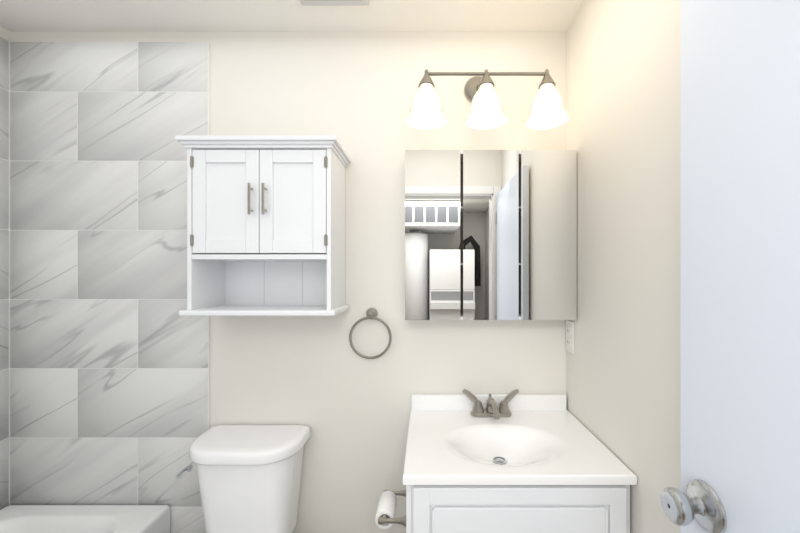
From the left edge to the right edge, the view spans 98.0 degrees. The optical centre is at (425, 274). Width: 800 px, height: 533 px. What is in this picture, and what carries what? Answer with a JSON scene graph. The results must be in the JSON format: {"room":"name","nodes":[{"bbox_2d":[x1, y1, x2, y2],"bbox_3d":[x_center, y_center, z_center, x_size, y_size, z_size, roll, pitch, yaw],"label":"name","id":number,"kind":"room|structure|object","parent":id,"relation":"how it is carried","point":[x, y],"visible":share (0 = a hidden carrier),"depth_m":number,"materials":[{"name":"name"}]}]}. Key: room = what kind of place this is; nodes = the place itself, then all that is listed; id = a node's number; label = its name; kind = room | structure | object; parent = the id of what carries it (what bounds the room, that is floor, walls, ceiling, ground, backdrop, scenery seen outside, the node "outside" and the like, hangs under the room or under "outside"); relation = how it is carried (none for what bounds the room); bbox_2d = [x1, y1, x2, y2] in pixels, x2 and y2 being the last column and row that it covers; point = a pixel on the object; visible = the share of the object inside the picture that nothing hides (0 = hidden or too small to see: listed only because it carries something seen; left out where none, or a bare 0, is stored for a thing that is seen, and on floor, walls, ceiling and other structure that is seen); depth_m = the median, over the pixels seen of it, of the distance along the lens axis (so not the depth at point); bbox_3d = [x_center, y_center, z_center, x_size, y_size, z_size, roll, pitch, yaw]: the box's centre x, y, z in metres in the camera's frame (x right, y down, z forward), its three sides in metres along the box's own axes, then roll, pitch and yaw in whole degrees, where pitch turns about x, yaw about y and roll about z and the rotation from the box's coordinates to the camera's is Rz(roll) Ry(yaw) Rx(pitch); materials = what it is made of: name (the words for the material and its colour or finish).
{"room":"bathroom","nodes":[
{"label":"bathroom","id":0,"kind":"room"},
{"bbox_2d":[0,26,9,41],"bbox_3d":[-1.776,0.180,0.650,0.100,2.380,1.580,0,0,0],"label":"wall","id":1,"kind":"structure","parent":0,"point":[4,33],"depth_m":1.42,"materials":[{"name":"white paint"}]},
{"bbox_2d":[0,36,7,509],"bbox_3d":[-1.718,0.204,0.710,0.015,2.332,1.458,0,0,0],"label":"tiled wall","id":2,"kind":"structure","parent":1,"relation":"attached to","point":[3,42],"depth_m":1.41,"materials":[{"name":"white tile"}]},
{"bbox_2d":[10,32,565,532],"bbox_3d":[-0.572,0.180,1.490,2.508,2.380,0.100,0,0,0],"label":"wall","id":3,"kind":"structure","parent":0,"point":[318,376],"depth_m":1.44,"materials":[{"name":"white paint"}]},
{"bbox_2d":[8,41,209,532],"bbox_3d":[-1.296,0.204,1.432,0.800,2.332,0.015,0,0,0],"label":"tiled wall","id":4,"kind":"structure","parent":3,"relation":"attached to","point":[104,373],"depth_m":1.43,"materials":[{"name":"white tile"}]},
{"bbox_2d":[175,136,350,315],"bbox_3d":[-0.588,-0.169,1.316,0.555,0.624,0.244,0,0,0],"label":"upper cabinet","id":5,"kind":"object","parent":3,"relation":"attached to","point":[265,225],"visible":1,"depth_m":1.23,"materials":[{"name":"white wood"}]},
{"bbox_2d":[349,308,391,358],"bbox_3d":[-0.224,0.238,1.415,0.173,0.204,0.049,0,0,0],"label":"towel ring","id":6,"kind":"object","parent":3,"relation":"attached to","point":[371,313],"visible":0.96,"depth_m":1.40,"materials":[{"name":"silver metal"}]},
{"bbox_2d":[405,69,569,128],"bbox_3d":[0.228,-0.701,1.329,0.612,0.243,0.220,0,0,0],"label":"sconce","id":7,"kind":"object","parent":3,"relation":"attached to","point":[547,108],"visible":1,"depth_m":1.29,"materials":[{"name":"white glass"}]},
{"bbox_2d":[405,150,576,319],"bbox_3d":[0.248,-0.153,1.382,0.656,0.650,0.112,0,0,0],"label":"mirror cabinet","id":8,"kind":"object","parent":3,"relation":"attached to","point":[490,234],"visible":1,"depth_m":1.33,"materials":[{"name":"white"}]},
{"bbox_2d":[0,0,583,31],"bbox_3d":[-0.572,-1.035,0.700,2.508,0.050,1.680,0,0,0],"label":"ceiling","id":9,"kind":"structure","parent":0,"point":[280,16],"depth_m":1.36,"materials":[{"name":"white paint"}]},
{"bbox_2d":[300,0,368,4],"bbox_3d":[-0.335,-1.002,1.137,0.250,0.015,0.295,0,0,0],"label":"ceiling vent","id":10,"kind":"object","parent":9,"relation":"in","point":[334,2],"visible":0.96,"depth_m":1.27,"materials":[{"name":"grey plastic"}]},
{"bbox_2d":[566,0,680,532],"bbox_3d":[0.632,0.180,0.650,0.100,2.380,1.580,0,0,0],"label":"wall","id":11,"kind":"structure","parent":0,"point":[623,139],"depth_m":0.99,"materials":[{"name":"white paint"}]},
{"bbox_2d":[566,320,573,353],"bbox_3d":[0.578,0.247,1.398,0.008,0.126,0.072,0,0,0],"label":"electrical outlet plate","id":12,"kind":"object","parent":11,"relation":"attached to","point":[569,336],"visible":0.94,"depth_m":1.38,"materials":[{"name":"white plastic"}]},
{"bbox_2d":[661,0,799,532],"bbox_3d":[0.516,0.375,0.373,0.108,1.966,0.719,0,0,0],"label":"bathroom door","id":13,"kind":"structure","parent":11,"relation":"in","point":[740,266],"depth_m":0.59,"materials":[{"name":"white paint"}]},
{"bbox_3d":[-0.572,1.395,0.700,2.508,0.050,1.680,0,0,0],"label":"floor","id":14,"kind":"structure","parent":0,"visible":0},
{"bbox_2d":[0,505,169,532],"bbox_3d":[-1.379,1.154,0.706,0.667,0.432,1.440,0,0,0],"label":"bathtub","id":15,"kind":"object","parent":14,"relation":"on","point":[84,518],"visible":1,"depth_m":1.35,"materials":[{"name":"white ceramic"}]},
{"bbox_2d":[175,425,309,532],"bbox_3d":[-0.678,0.994,1.058,0.410,0.752,0.740,0,0,0],"label":"toilet","id":16,"kind":"object","parent":14,"relation":"on","point":[249,478],"visible":1,"depth_m":1.26,"materials":[{"name":"white ceramic"}]},
{"bbox_2d":[403,389,636,532],"bbox_3d":[0.258,0.910,1.182,0.643,0.920,0.510,0,0,0],"label":"bathroom vanity","id":17,"kind":"object","parent":14,"relation":"on","point":[513,461],"visible":1,"depth_m":0.98,"materials":[{"name":"white"}]},
{"bbox_2d":[375,489,405,529],"bbox_3d":[-0.113,0.813,1.204,0.112,0.064,0.186,0,0,0],"label":"paper holder","id":18,"kind":"object","parent":17,"relation":"attached to","point":[385,518],"visible":0.83,"depth_m":1.16,"materials":[{"name":"white paper"}]},
{"bbox_2d":[462,389,519,419],"bbox_3d":[0.256,0.500,1.320,0.226,0.100,0.152,0,0,0],"label":"faucet","id":19,"kind":"object","parent":17,"relation":"on","point":[492,412],"depth_m":1.35,"materials":[{"name":"silver metal"}]}
]}

